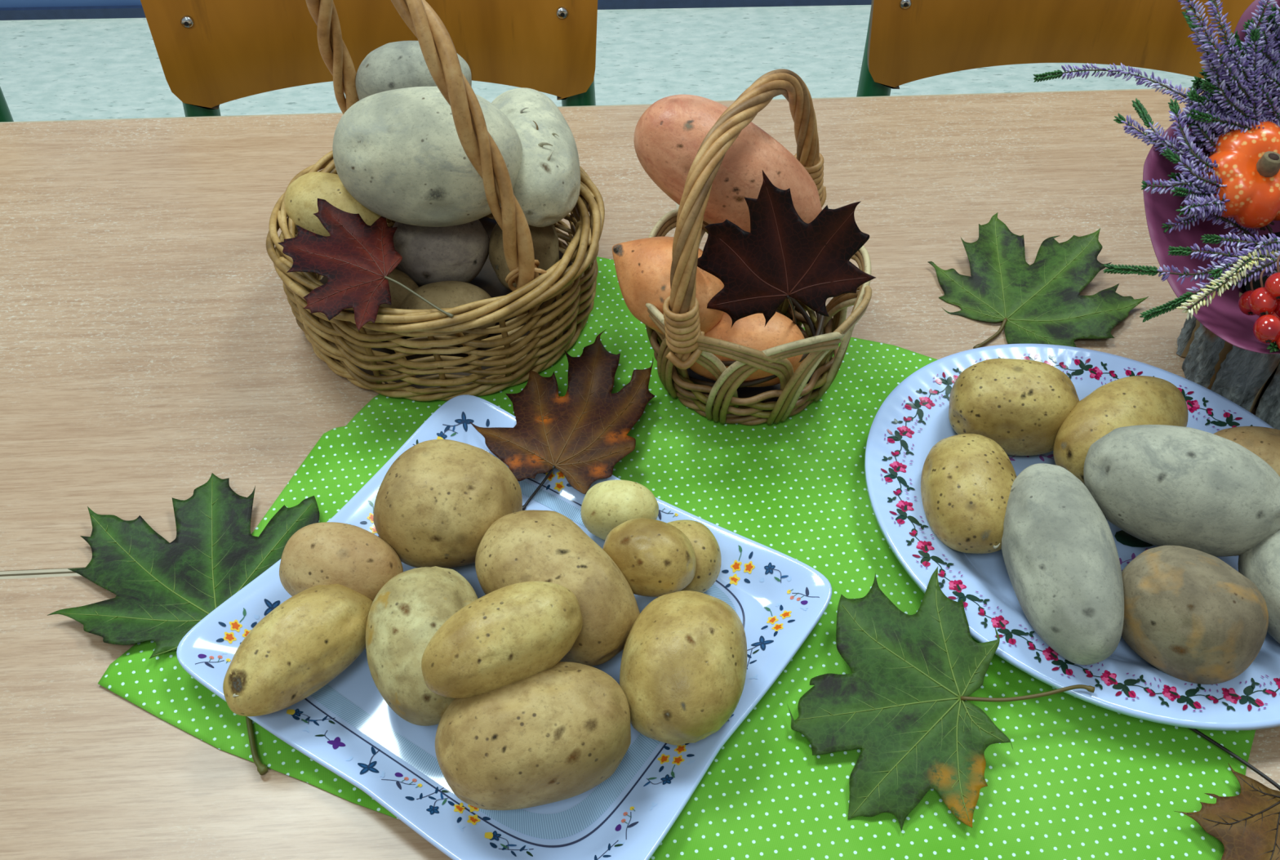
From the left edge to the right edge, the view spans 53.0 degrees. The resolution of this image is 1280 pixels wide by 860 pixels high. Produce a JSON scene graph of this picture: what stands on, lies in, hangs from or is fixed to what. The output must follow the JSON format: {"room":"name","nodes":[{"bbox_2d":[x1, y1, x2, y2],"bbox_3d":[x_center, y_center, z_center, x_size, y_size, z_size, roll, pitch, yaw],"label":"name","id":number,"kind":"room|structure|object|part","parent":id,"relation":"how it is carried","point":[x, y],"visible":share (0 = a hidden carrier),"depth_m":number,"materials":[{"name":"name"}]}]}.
{"room":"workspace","nodes":[
{"label":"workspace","id":0,"kind":"room"},
{"bbox_2d":[0,0,142,7],"bbox_3d":[-0.169,-1.940,1.718,6.400,2.900,0.100,-2,46,-3],"label":"wall","id":1,"kind":"structure","parent":0,"point":[3,3],"depth_m":2.66,"materials":[{"name":"blue paint"}]},
{"bbox_2d":[0,0,871,20],"bbox_3d":[-0.179,-0.900,2.715,6.400,0.022,0.012,-2,46,-3],"label":"baseboard","id":2,"kind":"structure","parent":1,"relation":"attached to","point":[133,11],"depth_m":2.71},
{"bbox_2d":[0,4,1204,121],"bbox_3d":[-0.046,0.582,1.335,6.400,0.050,4.220,-2,46,-3],"label":"floor","id":3,"kind":"structure","parent":0,"point":[111,68],"depth_m":2.56,"materials":[{"name":"plastic"}]},
{"bbox_2d":[0,86,13,121],"bbox_3d":[-0.783,-0.002,1.237,0.406,0.871,0.504,-2,46,-3],"label":"chair","id":4,"kind":"object","parent":3,"relation":"on","point":[5,113],"visible":0.02,"depth_m":1.21,"materials":[{"name":"green metal"}]},
{"bbox_2d":[0,103,679,576],"bbox_3d":[-0.612,0.165,1.195,1.296,0.720,0.501,-2,46,-3],"label":"table","id":5,"kind":"object","parent":3,"relation":"on","point":[153,344],"visible":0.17,"depth_m":0.94,"materials":[{"name":"brown wood"}]},
{"bbox_2d":[140,0,597,116],"bbox_3d":[-0.230,-0.030,1.271,0.406,0.871,0.504,-2,46,-3],"label":"chair","id":6,"kind":"object","parent":3,"relation":"on","point":[211,53],"visible":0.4,"depth_m":1.19,"materials":[{"name":"brown wood"}]},
{"bbox_3d":[-0.424,-0.153,1.407,0.040,0.842,0.114,-2,46,-3],"label":"leg","id":7,"kind":"part","parent":6,"relation":"part of","materials":[{"name":"green paint"}]},
{"bbox_3d":[-0.062,-0.167,1.426,0.040,0.842,0.114,-2,46,-3],"label":"leg","id":8,"kind":"part","parent":6,"relation":"part of","materials":[{"name":"green paint"}]},
{"bbox_2d":[698,87,1257,415],"bbox_3d":[0.691,0.111,1.264,1.300,0.720,0.503,-2,46,-3],"label":"table","id":9,"kind":"object","parent":3,"relation":"on","point":[924,171],"visible":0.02,"depth_m":1.06,"materials":[{"name":"brown wood"}]},
{"bbox_2d":[927,212,1148,348],"bbox_3d":[0.299,-0.114,0.961,0.153,0.022,0.159,-2,46,-3],"label":"maple leaf","id":10,"kind":"object","parent":9,"relation":"on","point":[1041,301],"visible":0.98,"depth_m":0.95,"materials":[{"name":"plant"}]},
{"bbox_3d":[0.255,-0.069,0.928,0.006,0.005,0.042,34,55,28],"label":"stem","id":11,"kind":"part","parent":10,"relation":"part of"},
{"bbox_2d":[1176,286,1279,429],"bbox_3d":[0.458,-0.069,0.878,0.153,0.080,0.148,-2,46,-3],"label":"pot","id":12,"kind":"object","parent":9,"relation":"on","point":[1249,379],"visible":0.27,"depth_m":0.86,"materials":[{"name":"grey wood"}]},
{"bbox_2d":[1033,0,1279,352],"bbox_3d":[0.399,-0.172,0.798,0.237,0.201,0.260,-2,46,-3],"label":"heather plant","id":13,"kind":"object","parent":12,"relation":"on","point":[1242,86],"visible":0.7,"depth_m":0.80,"materials":[{"name":"plant"}]},
{"bbox_2d":[1142,0,1279,353],"bbox_3d":[0.453,-0.138,0.795,0.259,0.156,0.252,-2,46,-3],"label":"wrapping paper","id":14,"kind":"object","parent":13,"relation":"on","point":[1224,317],"visible":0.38,"depth_m":0.82,"materials":[{"name":"paper"}]},
{"bbox_2d":[1238,254,1279,349],"bbox_3d":[0.373,-0.080,0.754,0.034,0.037,0.076,8,46,7],"label":"cluster","id":15,"kind":"object","parent":14,"relation":"on","point":[1263,301],"visible":0.99,"depth_m":0.74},
{"bbox_2d":[1200,120,1279,228],"bbox_3d":[0.392,-0.162,0.815,0.068,0.057,0.062,-2,46,-3],"label":"pumpkin","id":16,"kind":"object","parent":13,"relation":"on","point":[1248,162],"visible":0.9,"depth_m":0.80,"materials":[{"name":"food"}]},
{"bbox_3d":[0.390,-0.164,0.796,0.015,0.016,0.016,-2,46,-3],"label":"stem","id":17,"kind":"part","parent":16,"relation":"part of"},
{"bbox_3d":[0.457,-0.064,0.883,0.102,0.065,0.102,-2,46,-3],"label":"pot","id":18,"kind":"part","parent":12,"relation":"part of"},
{"bbox_2d":[856,0,1254,96],"bbox_3d":[0.412,-0.052,1.301,0.406,0.871,0.504,0,46,-1],"label":"chair","id":19,"kind":"object","parent":3,"relation":"on","point":[907,41],"visible":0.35,"depth_m":1.23,"materials":[{"name":"brown wood"}]},
{"bbox_3d":[0.228,-0.182,1.444,0.040,0.842,0.114,0,46,-1],"label":"leg","id":20,"kind":"part","parent":19,"relation":"part of","materials":[{"name":"green paint"}]},
{"bbox_2d":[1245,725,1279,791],"bbox_3d":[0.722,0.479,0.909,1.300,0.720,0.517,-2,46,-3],"label":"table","id":21,"kind":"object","parent":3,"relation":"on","point":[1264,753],"visible":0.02,"depth_m":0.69,"materials":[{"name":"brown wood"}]},
{"bbox_2d":[97,256,1255,859],"bbox_3d":[0.067,0.083,0.779,0.608,0.005,0.471,18,49,16],"label":"tablecloth","id":22,"kind":"object","parent":21,"relation":"on","point":[1079,779],"visible":0.38,"depth_m":0.71,"materials":[{"name":"fabric"}]},
{"bbox_2d":[47,472,319,775],"bbox_3d":[-0.269,0.106,0.747,0.150,0.011,0.214,-2,46,-3],"label":"maple leaf","id":23,"kind":"object","parent":22,"relation":"on","point":[162,588],"visible":0.96,"depth_m":0.77,"materials":[{"name":"plant"}]},
{"bbox_3d":[-0.271,0.079,0.771,0.150,0.008,0.141,-2,46,-3],"label":"blade","id":24,"kind":"part","parent":23,"relation":"part of","materials":[{"name":"green plant"}]},
{"bbox_3d":[-0.217,0.153,0.706,0.006,0.005,0.088,-18,49,-17],"label":"stem","id":25,"kind":"part","parent":23,"relation":"part of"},
{"bbox_2d":[266,0,604,400],"bbox_3d":[-0.141,-0.190,0.849,0.232,0.275,0.233,8,46,7],"label":"wicker basket","id":26,"kind":"object","parent":22,"relation":"on","point":[540,318],"visible":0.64,"depth_m":0.85,"materials":[{"name":"wicker"}]},
{"bbox_2d":[284,171,386,235],"bbox_3d":[-0.212,-0.152,0.895,0.081,0.050,0.051,24,50,20],"label":"potato","id":27,"kind":"object","parent":26,"relation":"in","point":[300,202],"visible":0.58,"depth_m":0.88,"materials":[{"name":"food"}]},
{"bbox_2d":[277,198,453,330],"bbox_3d":[-0.187,-0.106,0.833,0.084,0.018,0.137,-21,50,-20],"label":"maple leaf","id":28,"kind":"object","parent":26,"relation":"on","point":[357,260],"visible":1,"depth_m":0.83,"materials":[{"name":"plant"}]},
{"bbox_3d":[-0.141,-0.085,0.820,0.056,0.009,0.003,26,51,23],"label":"stem","id":29,"kind":"part","parent":28,"relation":"part of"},
{"bbox_2d":[353,268,418,312],"bbox_3d":[-0.180,-0.092,0.904,0.053,0.043,0.044,21,49,18],"label":"potato","id":30,"kind":"object","parent":26,"relation":"in","point":[398,293],"visible":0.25,"depth_m":0.89,"materials":[{"name":"food"}]},
{"bbox_2d":[355,40,471,100],"bbox_3d":[-0.167,-0.255,0.948,0.086,0.060,0.061,4,46,3],"label":"potato","id":31,"kind":"object","parent":26,"relation":"in","point":[398,64],"visible":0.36,"depth_m":0.92,"materials":[{"name":"food"}]},
{"bbox_3d":[-0.146,-0.144,0.890,0.220,0.014,0.221,-2,46,-3],"label":"rim rod","id":32,"kind":"part","parent":26,"relation":"part of","materials":[{"name":"wicker"}]},
{"bbox_3d":[-0.146,-0.149,0.895,0.221,0.015,0.221,-2,46,-3],"label":"rim rod","id":33,"kind":"part","parent":26,"relation":"part of","materials":[{"name":"wicker"}]},
{"bbox_3d":[-0.139,-0.142,0.889,0.221,0.014,0.220,-2,46,-3],"label":"rim rod","id":34,"kind":"part","parent":26,"relation":"part of","materials":[{"name":"wicker"}]},
{"bbox_3d":[-0.140,-0.151,0.897,0.223,0.015,0.220,-2,46,-3],"label":"rim rod","id":35,"kind":"part","parent":26,"relation":"part of","materials":[{"name":"wicker"}]},
{"bbox_3d":[-0.141,-0.125,0.911,0.220,0.012,0.217,-2,46,-3],"label":"weaver rod","id":36,"kind":"part","parent":26,"relation":"part of","materials":[{"name":"wicker"}]},
{"bbox_3d":[-0.139,-0.097,0.945,0.208,0.010,0.210,-2,46,-3],"label":"foot rod","id":37,"kind":"part","parent":26,"relation":"part of","materials":[{"name":"wicker"}]},
{"bbox_3d":[-0.142,-0.132,0.912,0.220,0.012,0.218,-2,46,-3],"label":"weaver rod","id":38,"kind":"part","parent":26,"relation":"part of","materials":[{"name":"wicker"}]},
{"bbox_3d":[-0.141,-0.139,0.905,0.222,0.013,0.219,-2,46,-3],"label":"weaver rod","id":39,"kind":"part","parent":26,"relation":"part of","materials":[{"name":"wicker"}]},
{"bbox_3d":[-0.141,-0.127,0.919,0.221,0.013,0.218,-2,46,-3],"label":"weaver rod","id":40,"kind":"part","parent":26,"relation":"part of","materials":[{"name":"wicker"}]},
{"bbox_2d":[392,219,489,286],"bbox_3d":[-0.144,-0.130,0.920,0.073,0.058,0.059,6,46,5],"label":"potato","id":41,"kind":"object","parent":26,"relation":"in","point":[429,255],"visible":0.62,"depth_m":0.90,"materials":[{"name":"food"}]},
{"bbox_2d":[332,86,522,226],"bbox_3d":[-0.142,-0.186,0.864,0.129,0.093,0.090,7,46,6],"label":"potato","id":42,"kind":"object","parent":41,"relation":"on","point":[400,153],"visible":0.76,"depth_m":0.83,"materials":[{"name":"food"}]},
{"bbox_3d":[-0.141,-0.112,0.925,0.216,0.013,0.213,-2,46,-3],"label":"weaver rod","id":43,"kind":"part","parent":26,"relation":"part of","materials":[{"name":"wicker"}]},
{"bbox_3d":[-0.140,-0.132,0.903,0.222,0.012,0.219,-2,46,-3],"label":"weaver rod","id":44,"kind":"part","parent":26,"relation":"part of","materials":[{"name":"wicker"}]},
{"bbox_3d":[-0.140,-0.118,0.917,0.220,0.013,0.217,-2,46,-3],"label":"weaver rod","id":45,"kind":"part","parent":26,"relation":"part of","materials":[{"name":"wicker"}]},
{"bbox_3d":[-0.142,-0.120,0.926,0.219,0.012,0.216,-2,46,-3],"label":"weaver rod","id":46,"kind":"part","parent":26,"relation":"part of","materials":[{"name":"wicker"}]},
{"bbox_3d":[-0.141,-0.113,0.933,0.217,0.013,0.214,-2,46,-3],"label":"weaver rod","id":47,"kind":"part","parent":26,"relation":"part of","materials":[{"name":"wicker"}]},
{"bbox_3d":[-0.141,-0.098,0.939,0.211,0.014,0.208,-2,46,-3],"label":"weaver rod","id":48,"kind":"part","parent":26,"relation":"part of","materials":[{"name":"wicker"}]},
{"bbox_3d":[-0.142,-0.107,0.939,0.215,0.013,0.211,-2,46,-3],"label":"weaver rod","id":49,"kind":"part","parent":26,"relation":"part of","materials":[{"name":"wicker"}]},
{"bbox_3d":[-0.134,-0.147,0.893,0.220,0.013,0.223,-2,46,-3],"label":"rim rod","id":50,"kind":"part","parent":26,"relation":"part of","materials":[{"name":"wicker"}]},
{"bbox_3d":[-0.141,-0.104,0.932,0.216,0.013,0.213,-2,46,-3],"label":"weaver rod","id":51,"kind":"part","parent":26,"relation":"part of","materials":[{"name":"wicker"}]},
{"bbox_3d":[-0.140,-0.138,0.896,0.223,0.012,0.219,-2,46,-3],"label":"weaver rod","id":52,"kind":"part","parent":26,"relation":"part of","materials":[{"name":"wicker"}]},
{"bbox_3d":[-0.142,-0.098,0.945,0.210,0.010,0.209,-2,46,-3],"label":"foot rod","id":53,"kind":"part","parent":26,"relation":"part of","materials":[{"name":"wicker"}]},
{"bbox_2d":[400,280,496,346],"bbox_3d":[-0.133,-0.082,0.893,0.068,0.044,0.046,3,46,2],"label":"potato","id":54,"kind":"object","parent":26,"relation":"in","point":[443,294],"visible":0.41,"depth_m":0.88,"materials":[{"name":"food"}]},
{"bbox_3d":[-0.142,-0.096,0.943,0.209,0.010,0.209,-2,46,-3],"label":"foot rod","id":55,"kind":"part","parent":26,"relation":"part of","materials":[{"name":"wicker"}]},
{"bbox_2d":[488,222,559,289],"bbox_3d":[-0.083,-0.129,0.921,0.050,0.050,0.069,-3,46,-4],"label":"potato","id":56,"kind":"object","parent":26,"relation":"in","point":[544,239],"visible":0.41,"depth_m":0.90,"materials":[{"name":"food"}]},
{"bbox_2d":[491,87,580,226],"bbox_3d":[-0.077,-0.194,0.902,0.066,0.069,0.132,-8,47,-8],"label":"potato","id":57,"kind":"object","parent":26,"relation":"in","point":[547,188],"visible":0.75,"depth_m":0.87,"materials":[{"name":"food"}]},
{"bbox_2d":[176,394,831,859],"bbox_3d":[-0.073,0.113,0.735,0.288,0.020,0.259,26,51,23],"label":"square plate","id":58,"kind":"object","parent":22,"relation":"on","point":[347,726],"visible":0.4,"depth_m":0.69,"materials":[{"name":"white ceramic"}]},
{"bbox_2d":[222,583,373,715],"bbox_3d":[-0.184,0.117,0.694,0.048,0.048,0.095,34,54,28],"label":"potato","id":59,"kind":"object","parent":58,"relation":"on","point":[313,636],"visible":0.95,"depth_m":0.68,"materials":[{"name":"food"}]},
{"bbox_2d":[279,521,403,600],"bbox_3d":[-0.169,0.080,0.729,0.070,0.051,0.053,7,46,6],"label":"potato","id":60,"kind":"object","parent":58,"relation":"on","point":[353,557],"visible":0.66,"depth_m":0.71,"materials":[{"name":"food"}]},
{"bbox_2d":[365,565,478,725],"bbox_3d":[-0.116,0.115,0.694,0.064,0.064,0.093,-8,47,-8],"label":"potato","id":61,"kind":"object","parent":58,"relation":"on","point":[406,613],"visible":0.73,"depth_m":0.67,"materials":[{"name":"food"}]},
{"bbox_2d":[373,439,522,568],"bbox_3d":[-0.112,0.044,0.757,0.084,0.072,0.079,5,46,4],"label":"potato","id":62,"kind":"object","parent":58,"relation":"on","point":[435,504],"visible":0.88,"depth_m":0.73,"materials":[{"name":"food"}]},
{"bbox_2d":[435,661,631,809],"bbox_3d":[-0.054,0.155,0.653,0.100,0.068,0.068,-12,47,-12],"label":"potato","id":63,"kind":"object","parent":58,"relation":"on","point":[556,733],"visible":0.95,"depth_m":0.63,"materials":[{"name":"food"}]},
{"bbox_2d":[421,581,582,697],"bbox_3d":[-0.070,0.106,0.650,0.087,0.047,0.047,-23,50,-21],"label":"potato","id":64,"kind":"object","parent":63,"relation":"on","point":[513,633],"visible":1,"depth_m":0.63,"materials":[{"name":"food"}]},
{"bbox_2d":[475,510,639,666],"bbox_3d":[-0.046,0.087,0.717,0.109,0.068,0.066,36,55,29],"label":"potato","id":65,"kind":"object","parent":58,"relation":"on","point":[522,545],"visible":0.74,"depth_m":0.69,"materials":[{"name":"food"}]},
{"bbox_2d":[468,328,654,510],"bbox_3d":[-0.038,-0.007,0.846,0.107,0.018,0.152,35,55,29],"label":"maple leaf","id":66,"kind":"object","parent":58,"relation":"on","point":[581,433],"visible":0.99,"depth_m":0.83,"materials":[{"name":"plant"}]},
{"bbox_3d":[-0.064,0.036,0.805,0.004,0.017,0.032,30,53,25],"label":"stem","id":67,"kind":"part","parent":66,"relation":"part of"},
{"bbox_2d":[580,479,658,539],"bbox_3d":[-0.013,0.048,0.770,0.047,0.047,0.046,8,46,7],"label":"potato","id":68,"kind":"object","parent":58,"relation":"on","point":[607,504],"visible":0.78,"depth_m":0.76,"materials":[{"name":"food"}]},
{"bbox_2d":[602,517,696,596],"bbox_3d":[0.005,0.072,0.726,0.054,0.043,0.042,14,47,12],"label":"potato","id":69,"kind":"object","parent":58,"relation":"on","point":[655,557],"visible":0.85,"depth_m":0.71,"materials":[{"name":"food"}]},
{"bbox_2d":[619,590,746,745],"bbox_3d":[0.023,0.126,0.684,0.067,0.066,0.087,10,47,9],"label":"potato","id":70,"kind":"object","parent":58,"relation":"on","point":[683,664],"visible":0.98,"depth_m":0.66,"materials":[{"name":"food"}]},
{"bbox_2d":[666,520,721,592],"bbox_3d":[0.027,0.074,0.749,0.041,0.041,0.049,-14,48,-13],"label":"potato","id":71,"kind":"object","parent":58,"relation":"on","point":[705,545],"visible":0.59,"depth_m":0.73,"materials":[{"name":"food"}]},
{"bbox_2d":[645,68,871,425],"bbox_3d":[0.072,-0.124,0.836,0.157,0.207,0.182,-2,46,-3],"label":"wicker basket","id":72,"kind":"object","parent":22,"relation":"on","point":[727,398],"visible":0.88,"depth_m":0.81,"materials":[{"name":"wicker"}]},
{"bbox_3d":[0.036,-0.108,0.898,0.045,0.089,0.092,36,55,29],"label":"border rod","id":73,"kind":"part","parent":72,"relation":"part of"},
{"bbox_3d":[0.014,-0.080,0.876,0.039,0.081,0.081,2,46,1],"label":"border rod","id":74,"kind":"part","parent":72,"relation":"part of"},
{"bbox_2d":[612,235,724,335],"bbox_3d":[0.022,-0.092,0.832,0.066,0.064,0.068,-16,48,-15],"label":"sweet potato","id":75,"kind":"object","parent":72,"relation":"in","point":[642,266],"visible":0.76,"depth_m":0.81,"materials":[{"name":"food"}]},
{"bbox_3d":[0.015,-0.082,0.875,0.042,0.085,0.087,3,46,2],"label":"border rod","id":76,"kind":"part","parent":72,"relation":"part of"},
{"bbox_3d":[0.017,-0.084,0.874,0.045,0.089,0.092,4,46,3],"label":"border rod","id":77,"kind":"part","parent":72,"relation":"part of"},
{"bbox_3d":[0.041,-0.101,0.893,0.075,0.085,0.069,-2,46,-3],"label":"border rod","id":78,"kind":"part","parent":72,"relation":"part of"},
{"bbox_3d":[0.034,-0.105,0.901,0.039,0.081,0.081,34,54,28],"label":"border rod","id":79,"kind":"part","parent":72,"relation":"part of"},
{"bbox_3d":[0.030,-0.055,0.852,0.060,0.081,0.072,-2,46,-3],"label":"border rod","id":80,"kind":"part","parent":72,"relation":"part of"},
{"bbox_3d":[0.031,-0.058,0.852,0.063,0.085,0.079,-2,46,-3],"label":"border rod","id":81,"kind":"part","parent":72,"relation":"part of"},
{"bbox_3d":[0.032,-0.060,0.852,0.066,0.089,0.085,-2,46,-3],"label":"border rod","id":82,"kind":"part","parent":72,"relation":"part of","materials":[{"name":"wicker"}]},
{"bbox_3d":[0.057,-0.041,0.833,0.089,0.089,0.060,-2,46,-3],"label":"border rod","id":83,"kind":"part","parent":72,"relation":"part of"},
{"bbox_3d":[0.058,-0.038,0.834,0.085,0.085,0.055,-2,46,-3],"label":"border rod","id":84,"kind":"part","parent":72,"relation":"part of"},
{"bbox_3d":[0.058,-0.036,0.834,0.080,0.081,0.050,-2,46,-3],"label":"border rod","id":85,"kind":"part","parent":72,"relation":"part of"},
{"bbox_2d":[633,93,822,232],"bbox_3d":[0.058,-0.168,0.833,0.126,0.093,0.072,14,47,12],"label":"sweet potato","id":86,"kind":"object","parent":72,"relation":"in","point":[668,136],"visible":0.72,"depth_m":0.81,"materials":[{"name":"food"}]},
{"bbox_3d":[0.046,-0.061,0.871,0.049,0.051,0.104,-13,47,-13],"label":"rod","id":87,"kind":"part","parent":72,"relation":"part of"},
{"bbox_3d":[0.071,-0.055,0.889,0.123,0.007,0.125,-2,46,-3],"label":"weaver rod","id":88,"kind":"part","parent":72,"relation":"part of","materials":[{"name":"wicker"}]},
{"bbox_3d":[0.071,-0.063,0.881,0.129,0.007,0.130,-2,46,-3],"label":"weaver rod","id":89,"kind":"part","parent":72,"relation":"part of","materials":[{"name":"wicker"}]},
{"bbox_3d":[0.072,-0.045,0.898,0.114,0.009,0.114,-2,46,-3],"label":"foot rod","id":90,"kind":"part","parent":72,"relation":"part of","materials":[{"name":"wicker"}]},
{"bbox_3d":[0.074,-0.046,0.899,0.113,0.009,0.114,-2,46,-3],"label":"foot rod","id":91,"kind":"part","parent":72,"relation":"part of","materials":[{"name":"wicker"}]},
{"bbox_2d":[688,311,804,386],"bbox_3d":[0.067,-0.057,0.858,0.088,0.054,0.054,9,47,8],"label":"sweet potato","id":92,"kind":"object","parent":72,"relation":"in","point":[751,331],"visible":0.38,"depth_m":0.83,"materials":[{"name":"food"}]},
{"bbox_3d":[0.074,-0.051,0.894,0.120,0.007,0.122,-2,46,-3],"label":"weaver rod","id":93,"kind":"part","parent":72,"relation":"part of","materials":[{"name":"wicker"}]},
{"bbox_3d":[0.072,-0.115,0.910,0.081,0.081,0.041,-2,46,-3],"label":"border rod","id":94,"kind":"part","parent":72,"relation":"part of","materials":[{"name":"wicker"}]},
{"bbox_3d":[0.074,-0.059,0.885,0.126,0.007,0.128,-2,46,-3],"label":"weaver rod","id":95,"kind":"part","parent":72,"relation":"part of","materials":[{"name":"wicker"}]},
{"bbox_3d":[0.072,-0.047,0.900,0.114,0.009,0.114,-2,46,-3],"label":"foot rod","id":96,"kind":"part","parent":72,"relation":"part of","materials":[{"name":"wicker"}]},
{"bbox_3d":[0.074,-0.048,0.859,0.104,0.051,0.053,-2,46,-3],"label":"rod","id":97,"kind":"part","parent":72,"relation":"part of","materials":[{"name":"wicker"}]},
{"bbox_3d":[0.087,-0.042,0.835,0.088,0.089,0.059,-2,46,-3],"label":"border rod","id":98,"kind":"part","parent":72,"relation":"part of","materials":[{"name":"wicker"}]},
{"bbox_3d":[0.088,-0.041,0.836,0.082,0.085,0.056,-2,46,-3],"label":"border rod","id":99,"kind":"part","parent":72,"relation":"part of","materials":[{"name":"wicker"}]},
{"bbox_3d":[0.090,-0.039,0.837,0.075,0.081,0.053,-2,46,-3],"label":"border rod","id":100,"kind":"part","parent":72,"relation":"part of","materials":[{"name":"wicker"}]},
{"bbox_3d":[0.099,-0.061,0.872,0.049,0.051,0.104,14,47,12],"label":"rod","id":101,"kind":"part","parent":72,"relation":"part of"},
{"bbox_2d":[697,169,875,328],"bbox_3d":[0.087,-0.094,0.793,0.102,0.133,0.058,-2,46,-3],"label":"maple leaf","id":102,"kind":"object","parent":72,"relation":"in","point":[783,255],"visible":1,"depth_m":0.78,"materials":[{"name":"plant"}]},
{"bbox_3d":[0.098,-0.076,0.824,0.004,0.063,0.046,13,47,12],"label":"stem","id":103,"kind":"part","parent":102,"relation":"part of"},
{"bbox_3d":[0.073,-0.116,0.909,0.086,0.085,0.044,-2,46,-3],"label":"border rod","id":104,"kind":"part","parent":72,"relation":"part of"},
{"bbox_3d":[0.079,-0.075,0.885,0.089,0.051,0.082,-2,46,-3],"label":"rod","id":105,"kind":"part","parent":72,"relation":"part of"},
{"bbox_3d":[0.074,-0.117,0.907,0.092,0.089,0.046,-2,46,-3],"label":"border rod","id":106,"kind":"part","parent":72,"relation":"part of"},
{"bbox_3d":[0.117,-0.060,0.853,0.068,0.089,0.085,-2,46,-3],"label":"border rod","id":107,"kind":"part","parent":72,"relation":"part of","materials":[{"name":"wicker"}]},
{"bbox_3d":[0.118,-0.059,0.854,0.063,0.085,0.081,-2,46,-3],"label":"border rod","id":108,"kind":"part","parent":72,"relation":"part of","materials":[{"name":"wicker"}]},
{"bbox_3d":[0.126,-0.080,0.877,0.047,0.081,0.078,-2,46,-3],"label":"border rod","id":109,"kind":"part","parent":72,"relation":"part of","materials":[{"name":"wicker"}]},
{"bbox_3d":[0.126,-0.080,0.875,0.050,0.085,0.085,-2,46,-3],"label":"border rod","id":110,"kind":"part","parent":72,"relation":"part of","materials":[{"name":"wicker"}]},
{"bbox_3d":[0.120,-0.057,0.855,0.057,0.081,0.076,-2,46,-3],"label":"border rod","id":111,"kind":"part","parent":72,"relation":"part of","materials":[{"name":"wicker"}]},
{"bbox_3d":[0.125,-0.081,0.872,0.052,0.089,0.091,-2,46,-3],"label":"border rod","id":112,"kind":"part","parent":72,"relation":"part of","materials":[{"name":"wicker"}]},
{"bbox_3d":[0.109,-0.107,0.903,0.081,0.081,0.039,25,51,21],"label":"border rod","id":113,"kind":"part","parent":72,"relation":"part of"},
{"bbox_3d":[0.110,-0.107,0.900,0.087,0.085,0.042,26,51,22],"label":"border rod","id":114,"kind":"part","parent":72,"relation":"part of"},
{"bbox_3d":[0.101,-0.103,0.894,0.079,0.089,0.075,-2,46,-3],"label":"border rod","id":115,"kind":"part","parent":72,"relation":"part of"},
{"bbox_2d":[786,566,1094,831],"bbox_3d":[0.147,0.145,0.701,0.146,0.029,0.138,-33,55,-28],"label":"maple leaf","id":116,"kind":"object","parent":22,"relation":"on","point":[903,701],"visible":1,"depth_m":0.70,"materials":[{"name":"plant"}]},
{"bbox_3d":[0.210,0.143,0.694,0.071,0.011,0.006,-1,46,-2],"label":"stem","id":117,"kind":"part","parent":116,"relation":"part of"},
{"bbox_2d":[864,343,1279,730],"bbox_3d":[0.292,0.056,0.793,0.297,0.021,0.305,-2,46,-3],"label":"oval plate","id":118,"kind":"object","parent":22,"relation":"on","point":[913,417],"visible":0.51,"depth_m":0.77,"materials":[{"name":"white ceramic"}]},
{"bbox_2d":[920,433,1016,553],"bbox_3d":[0.202,0.039,0.783,0.058,0.051,0.087,2,46,1],"label":"potato","id":119,"kind":"object","parent":118,"relation":"on","point":[967,479],"visible":0.94,"depth_m":0.76,"materials":[{"name":"food"}]},
{"bbox_2d":[948,358,1079,455],"bbox_3d":[0.242,-0.015,0.831,0.082,0.057,0.058,6,46,5],"label":"potato","id":120,"kind":"object","parent":118,"relation":"on","point":[1021,405],"visible":0.9,"depth_m":0.81,"materials":[{"name":"food"}]},
{"bbox_2d":[1000,462,1124,664],"bbox_3d":[0.242,0.075,0.737,0.060,0.063,0.136,-1,46,-2],"label":"potato","id":121,"kind":"object","parent":118,"relation":"on","point":[1059,548],"visible":0.99,"depth_m":0.71,"materials":[{"name":"food"}]},
{"bbox_2d":[1053,375,1188,484],"bbox_3d":[0.305,0.001,0.814,0.102,0.060,0.060,-27,52,-24],"label":"potato","id":122,"kind":"object","parent":118,"relation":"on","point":[1135,400],"visible":0.54,"depth_m":0.79,"materials":[{"name":"food"}]},
{"bbox_2d":[1083,424,1279,556],"bbox_3d":[0.320,0.035,0.753,0.115,0.069,0.069,16,48,14],"label":"potato","id":123,"kind":"object","parent":118,"relation":"on","point":[1161,485],"visible":0.98,"depth_m":0.73,"materials":[{"name":"food"}]},
{"bbox_2d":[1121,545,1268,684],"bbox_3d":[0.305,0.101,0.714,0.082,0.066,0.069,35,55,29],"label":"potato","id":124,"kind":"object","parent":118,"relation":"on","point":[1188,613],"visible":0.95,"depth_m":0.69,"materials":[{"name":"brown food"}]},
{"bbox_2d":[1213,426,1279,476],"bbox_3d":[0.387,0.027,0.796,0.079,0.054,0.054,16,48,15],"label":"potato","id":125,"kind":"object","parent":118,"relation":"on","point":[1264,442],"visible":0.24,"depth_m":0.78,"materials":[{"name":"food"}]},
{"bbox_2d":[1237,529,1279,643],"bbox_3d":[0.376,0.089,0.727,0.060,0.058,0.087,-3,46,-3],"label":"potato","id":126,"kind":"object","parent":118,"relation":"on","point":[1260,564],"visible":0.54,"depth_m":0.72,"materials":[{"name":"food"}]},
{"bbox_2d":[1173,727,1279,859],"bbox_3d":[0.318,0.191,0.670,0.087,0.009,0.109,-2,46,-3],"label":"maple leaf","id":127,"kind":"object","parent":22,"relation":"on","point":[1246,824],"visible":0.96,"depth_m":0.66,"materials":[{"name":"plant"}]},
{"bbox_3d":[0.312,0.172,0.689,0.076,0.009,0.008,35,55,28],"label":"stem","id":128,"kind":"part","parent":127,"relation":"part of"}
]}

